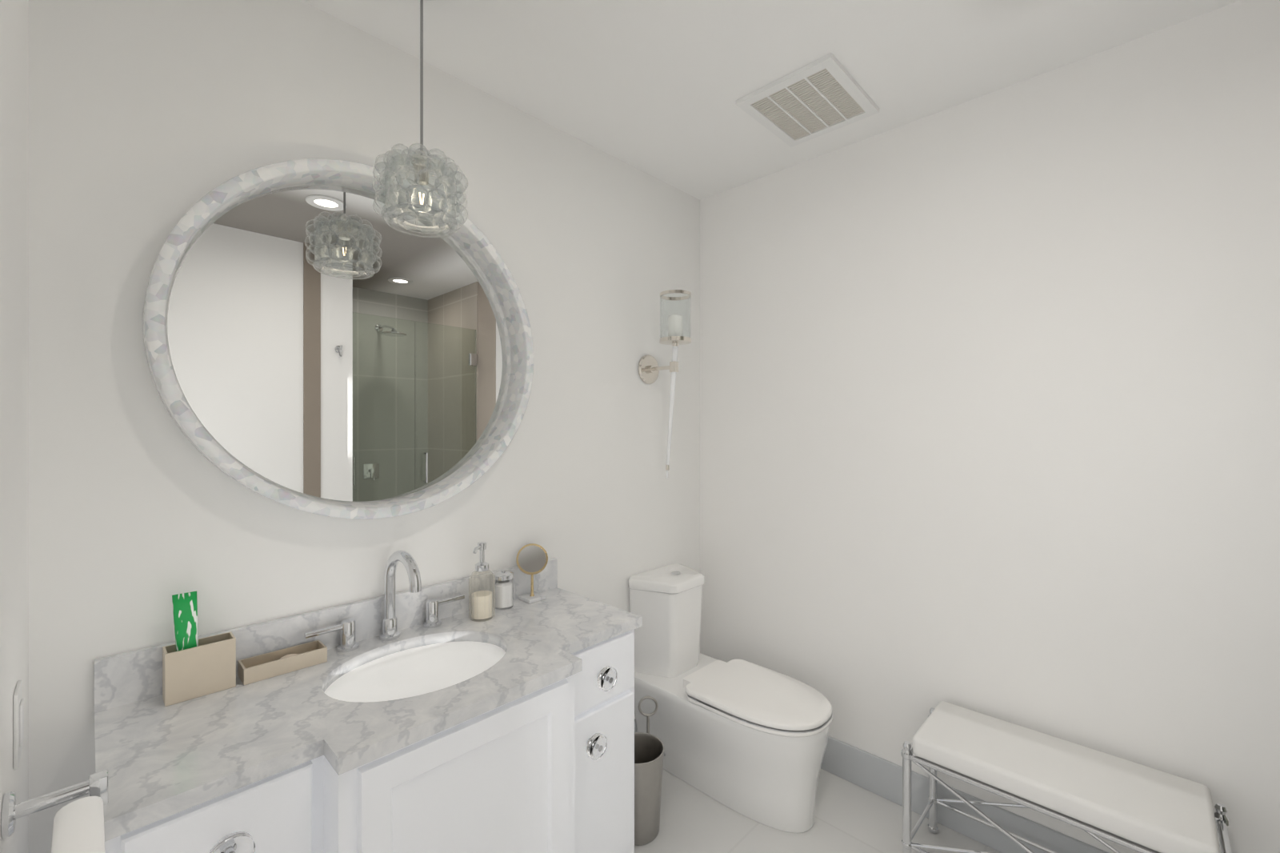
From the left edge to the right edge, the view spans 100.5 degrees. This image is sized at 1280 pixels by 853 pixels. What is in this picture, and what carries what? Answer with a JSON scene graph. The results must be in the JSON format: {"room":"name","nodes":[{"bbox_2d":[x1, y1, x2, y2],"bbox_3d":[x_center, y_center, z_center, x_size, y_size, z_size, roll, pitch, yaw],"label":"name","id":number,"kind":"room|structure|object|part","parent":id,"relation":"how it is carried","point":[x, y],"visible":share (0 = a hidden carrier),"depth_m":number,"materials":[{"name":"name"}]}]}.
{"room":"bathroom","nodes":[
{"label":"bathroom","id":0,"kind":"room"},
{"bbox_2d":[0,0,28,852],"bbox_3d":[-0.440,0.141,0.243,2.220,2.500,0.100,0,0,44],"label":"wall","id":1,"kind":"structure","parent":0,"point":[14,342],"depth_m":0.84,"materials":[{"name":"paint"}]},
{"bbox_2d":[13,680,23,769],"bbox_3d":[-0.996,0.476,0.854,0.072,0.116,0.008,0,0,44],"label":"light switch","id":2,"kind":"object","parent":1,"relation":"attached to","point":[18,718],"visible":1,"depth_m":0.84,"materials":[{"name":"white plastic"}]},
{"bbox_2d":[1,769,107,852],"bbox_3d":[-0.694,0.726,0.628,0.456,0.440,0.102,0,0,44],"label":"towel rail","id":3,"kind":"object","parent":1,"relation":"attached to","point":[78,826],"visible":1,"depth_m":0.73,"materials":[{"name":"silver metal"}]},
{"bbox_3d":[-0.840,0.534,0.764,0.019,0.018,0.076,0,0,44],"label":"post","id":4,"kind":"part","parent":3,"relation":"part of","materials":[{"name":"silver metal"}]},
{"bbox_2d":[43,795,107,852],"bbox_3d":[-0.705,0.739,0.667,0.270,0.413,0.048,0,0,44],"label":"towel","id":5,"kind":"object","parent":3,"relation":"hanging from","point":[78,826],"depth_m":0.71,"materials":[{"name":"white fabric"}]},
{"bbox_2d":[28,0,699,852],"bbox_3d":[-0.491,0.141,1.862,0.100,2.500,2.362,0,0,44],"label":"wall","id":6,"kind":"structure","parent":0,"point":[152,123],"depth_m":1.32,"materials":[{"name":"paint"}]},
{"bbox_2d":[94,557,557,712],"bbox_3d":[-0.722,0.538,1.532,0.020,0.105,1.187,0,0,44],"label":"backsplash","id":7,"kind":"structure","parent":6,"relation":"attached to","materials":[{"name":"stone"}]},
{"bbox_2d":[142,158,533,519],"bbox_3d":[-0.724,-0.226,1.483,0.088,0.952,0.966,0,0,44],"label":"mirror","id":8,"kind":"object","parent":6,"relation":"attached to","point":[321,337],"visible":0.9,"depth_m":1.42,"materials":[{"name":"grey stone"}]},
{"bbox_2d":[634,719,636,731],"bbox_3d":[-0.011,1.321,2.279,0.014,0.140,0.868,0,0,44],"label":"baseboard","id":9,"kind":"structure","parent":6,"relation":"attached to","point":[635,727],"depth_m":2.26,"materials":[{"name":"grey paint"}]},
{"bbox_2d":[638,289,691,478],"bbox_3d":[0.116,-0.168,2.259,0.223,0.776,0.134,0,0,44],"label":"sconce","id":10,"kind":"object","parent":6,"relation":"attached to","point":[649,368],"visible":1,"depth_m":2.23,"materials":[{"name":"silver metal"}]},
{"bbox_3d":[0.094,-0.250,2.280,0.137,0.016,0.016,0,0,44],"label":"arm","id":11,"kind":"part","parent":10,"relation":"part of"},
{"bbox_3d":[0.134,-0.058,2.241,0.063,0.555,0.024,0,0,44],"label":"rod","id":12,"kind":"part","parent":10,"relation":"part of","materials":[{"name":"white plastic"}]},
{"bbox_3d":[0.148,-0.459,2.228,0.128,0.183,0.128,0,0,44],"label":"glass","id":13,"kind":"part","parent":10,"relation":"part of","materials":[{"name":"glass"}]},
{"bbox_2d":[301,0,1240,199],"bbox_3d":[0.626,-1.139,0.787,3.200,0.060,2.362,0,0,44],"label":"ceiling","id":14,"kind":"structure","parent":0,"point":[657,88],"depth_m":1.58,"materials":[{"name":"paint"}]},
{"bbox_2d":[372,0,467,237],"bbox_3d":[-0.539,-0.801,1.314,0.219,0.615,0.219,0,0,44],"label":"pendant light","id":15,"kind":"object","parent":14,"relation":"hanging from","point":[422,162],"visible":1,"depth_m":1.29,"materials":[{"name":"clear glass"}]},
{"bbox_3d":[-0.539,-0.874,1.314,0.007,0.411,0.007,0,0,44],"label":"cord","id":16,"kind":"part","parent":15,"relation":"part of","materials":[{"name":"grey plastic"}]},
{"bbox_2d":[736,52,879,147],"bbox_3d":[0.580,-1.101,1.832,0.335,0.014,0.385,0,0,44],"label":"ceiling vent","id":17,"kind":"object","parent":14,"relation":"in","point":[822,95],"visible":1,"depth_m":1.80,"materials":[{"name":"white plastic"}]},
{"bbox_2d":[634,768,1001,852],"bbox_3d":[0.626,1.421,0.787,3.200,0.060,2.362,0,0,44],"label":"floor","id":18,"kind":"structure","parent":0,"point":[850,817],"depth_m":1.84,"materials":[{"name":"tile"}]},
{"bbox_2d":[94,550,642,852],"bbox_3d":[-0.531,0.865,1.349,0.550,1.052,1.187,0,0,44],"label":"bathroom vanity","id":19,"kind":"object","parent":18,"relation":"on","point":[416,717],"visible":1,"depth_m":1.16,"materials":[{"name":"white stone"}]},
{"bbox_2d":[162,591,235,706],"bbox_3d":[-0.980,0.477,1.184,0.056,0.226,0.120,0,0,44],"label":"brush holder","id":20,"kind":"object","parent":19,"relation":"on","point":[194,666],"visible":1,"depth_m":1.16,"materials":[{"name":"beige plastic"}]},
{"bbox_3d":[-0.708,0.717,0.910,0.018,0.168,0.258,0,0,44],"label":"drawer","id":21,"kind":"part","parent":19,"relation":"part of","materials":[{"name":"white wood"}]},
{"bbox_3d":[-0.678,0.711,0.881,0.025,0.064,0.064,0,0,44],"label":"knob glass","id":22,"kind":"part","parent":19,"relation":"part of","materials":[{"name":"clear glass"}]},
{"bbox_2d":[238,640,327,684],"bbox_3d":[-0.869,0.573,1.299,0.068,0.036,0.170,0,0,44],"label":"tray","id":23,"kind":"object","parent":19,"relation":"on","point":[257,668],"visible":1,"depth_m":1.29,"materials":[{"name":"beige plastic"}]},
{"bbox_3d":[-0.807,0.529,1.387,0.015,0.015,0.116,0,0,44],"label":"handle lever","id":24,"kind":"part","parent":19,"relation":"part of","materials":[{"name":"silver metal"}]},
{"bbox_3d":[-0.778,0.554,1.417,0.052,0.074,0.052,0,0,44],"label":"handle","id":25,"kind":"part","parent":19,"relation":"part of","materials":[{"name":"silver metal"}]},
{"bbox_2d":[379,550,421,640],"bbox_3d":[-0.657,0.465,1.451,0.181,0.252,0.054,0,0,44],"label":"faucet","id":26,"kind":"object","parent":19,"relation":"on","point":[390,604],"depth_m":1.48,"materials":[{"name":"silver metal"}]},
{"bbox_3d":[-0.618,0.554,1.583,0.052,0.074,0.052,0,0,44],"label":"handle","id":27,"kind":"part","parent":19,"relation":"part of","materials":[{"name":"silver metal"}]},
{"bbox_3d":[-0.589,0.529,1.613,0.015,0.015,0.116,0,0,44],"label":"handle lever","id":28,"kind":"part","parent":19,"relation":"part of","materials":[{"name":"silver metal"}]},
{"bbox_3d":[-0.351,0.956,1.158,0.018,0.640,0.486,0,0,44],"label":"door","id":29,"kind":"part","parent":19,"relation":"part of","materials":[{"name":"white wood"}]},
{"bbox_2d":[468,541,495,621],"bbox_3d":[-0.489,0.473,1.640,0.078,0.234,0.083,0,0,44],"label":"soap dispenser","id":30,"kind":"object","parent":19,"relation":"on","point":[482,606],"visible":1,"depth_m":1.63,"materials":[{"name":"clear glass"}]},
{"bbox_2d":[468,568,495,621],"bbox_3d":[-0.488,0.516,1.642,0.078,0.148,0.078,0,0,44],"label":"bottle","id":31,"kind":"object","parent":30,"relation":"attached to","point":[482,604],"depth_m":1.62,"materials":[{"name":"clear glass"}]},
{"bbox_2d":[493,568,513,609],"bbox_3d":[-0.447,0.528,1.741,0.066,0.124,0.066,0,0,44],"label":"canister","id":32,"kind":"object","parent":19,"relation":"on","point":[504,589],"visible":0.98,"depth_m":1.71,"materials":[{"name":"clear glass"}]},
{"bbox_3d":[-0.447,0.481,1.741,0.066,0.028,0.066,0,0,44],"label":"lid","id":33,"kind":"part","parent":32,"relation":"part of","materials":[{"name":"silver metal"}]},
{"bbox_2d":[516,543,547,603],"bbox_3d":[-0.368,0.497,1.818,0.077,0.186,0.099,0,0,44],"label":"makeup mirror","id":34,"kind":"object","parent":19,"relation":"on","point":[532,559],"visible":1,"depth_m":1.81,"materials":[{"name":"metal"}]},
{"bbox_3d":[-0.368,0.451,1.815,0.062,0.081,0.085,0,0,44],"label":"glass","id":35,"kind":"part","parent":34,"relation":"part of","materials":[{"name":"silver metal"}]},
{"bbox_3d":[-0.369,0.542,1.819,0.016,0.073,0.016,0,0,44],"label":"stem","id":36,"kind":"part","parent":34,"relation":"part of","materials":[{"name":"gold metal"}]},
{"bbox_3d":[-0.121,0.717,1.541,0.018,0.168,0.277,0,0,44],"label":"drawer","id":37,"kind":"part","parent":19,"relation":"part of","materials":[{"name":"white wood"}]},
{"bbox_3d":[-0.121,1.046,1.541,0.018,0.460,0.277,0,0,44],"label":"door","id":38,"kind":"part","parent":19,"relation":"part of","materials":[{"name":"white wood"}]},
{"bbox_3d":[-0.120,0.891,1.482,0.025,0.064,0.064,0,0,44],"label":"knob glass","id":39,"kind":"part","parent":19,"relation":"part of","materials":[{"name":"clear glass"}]},
{"bbox_3d":[-0.092,0.716,1.511,0.025,0.064,0.064,0,0,44],"label":"knob glass","id":40,"kind":"part","parent":19,"relation":"part of","materials":[{"name":"clear glass"}]},
{"bbox_2d":[637,696,658,733],"bbox_3d":[0.030,1.207,2.022,0.086,0.366,0.086,0,0,44],"label":"toilet brush","id":41,"kind":"object","parent":18,"relation":"on","point":[653,713],"visible":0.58,"depth_m":2.02,"materials":[{"name":"metal"}]},
{"bbox_2d":[634,732,663,845],"bbox_3d":[-0.008,1.249,1.837,0.185,0.282,0.185,0,0,44],"label":"waste bin","id":42,"kind":"object","parent":18,"relation":"on","point":[649,750],"visible":0.52,"depth_m":1.77,"materials":[{"name":"metal"}]},
{"bbox_2d":[628,563,832,832],"bbox_3d":[0.345,1.009,2.076,0.800,0.764,0.376,0,0,44],"label":"toilet","id":43,"kind":"object","parent":18,"relation":"on","point":[746,738],"visible":0.9,"depth_m":1.98,"materials":[{"name":"white ceramic"}]},
{"bbox_3d":[0.132,0.850,2.281,0.208,0.347,0.332,0,0,44],"label":"tank","id":44,"kind":"part","parent":43,"relation":"part of","materials":[{"name":"white ceramic"}]},
{"bbox_3d":[0.135,0.654,2.278,0.217,0.042,0.348,0,0,44],"label":"tank lid","id":45,"kind":"part","parent":43,"relation":"part of","materials":[{"name":"white ceramic"}]},
{"bbox_3d":[0.458,0.993,1.968,0.483,0.019,0.372,0,0,44],"label":"lid","id":46,"kind":"part","parent":43,"relation":"part of","materials":[{"name":"white plastic"}]},
{"bbox_3d":[0.462,1.013,1.963,0.475,0.016,0.376,0,0,44],"label":"seat","id":47,"kind":"part","parent":43,"relation":"part of","materials":[{"name":"white plastic"}]},
{"bbox_2d":[901,700,1231,852],"bbox_3d":[1.156,1.163,1.500,0.702,0.454,0.307,0,0,44],"label":"bench","id":48,"kind":"object","parent":18,"relation":"on","point":[1135,806],"visible":1,"depth_m":1.44,"materials":[{"name":"silver metal"}]},
{"bbox_3d":[0.821,1.179,1.635,0.032,0.421,0.032,0,0,44],"label":"leg","id":49,"kind":"part","parent":48,"relation":"part of","materials":[{"name":"silver metal"}]},
{"bbox_3d":[0.914,1.010,1.733,0.018,0.017,0.270,0,0,44],"label":"rail","id":50,"kind":"part","parent":48,"relation":"part of","materials":[{"name":"silver metal"}]},
{"bbox_3d":[1.008,1.179,1.830,0.032,0.421,0.032,0,0,44],"label":"leg","id":51,"kind":"part","parent":48,"relation":"part of","materials":[{"name":"silver metal"}]},
{"bbox_3d":[1.062,1.010,1.403,0.670,0.017,0.018,0,0,44],"label":"rail","id":52,"kind":"part","parent":48,"relation":"part of","materials":[{"name":"silver metal"}]},
{"bbox_3d":[1.491,1.179,1.365,0.032,0.421,0.032,0,0,44],"label":"leg","id":53,"kind":"part","parent":48,"relation":"part of","materials":[{"name":"silver metal"}]},
{"bbox_3d":[1.397,1.010,1.268,0.018,0.017,0.270,0,0,44],"label":"rail","id":54,"kind":"part","parent":48,"relation":"part of","materials":[{"name":"silver metal"}]},
{"bbox_2d":[700,0,1279,852],"bbox_3d":[1.446,0.141,1.567,3.100,2.500,0.100,0,0,44],"label":"wall","id":55,"kind":"structure","parent":0,"point":[990,403],"depth_m":1.69,"materials":[{"name":"paint"}]},
{"bbox_2d":[820,735,1108,852],"bbox_3d":[1.053,1.321,1.866,2.120,0.140,0.014,0,0,44],"label":"baseboard","id":56,"kind":"structure","parent":55,"relation":"attached to","point":[879,776],"depth_m":1.85,"materials":[{"name":"grey paint"}]}
]}

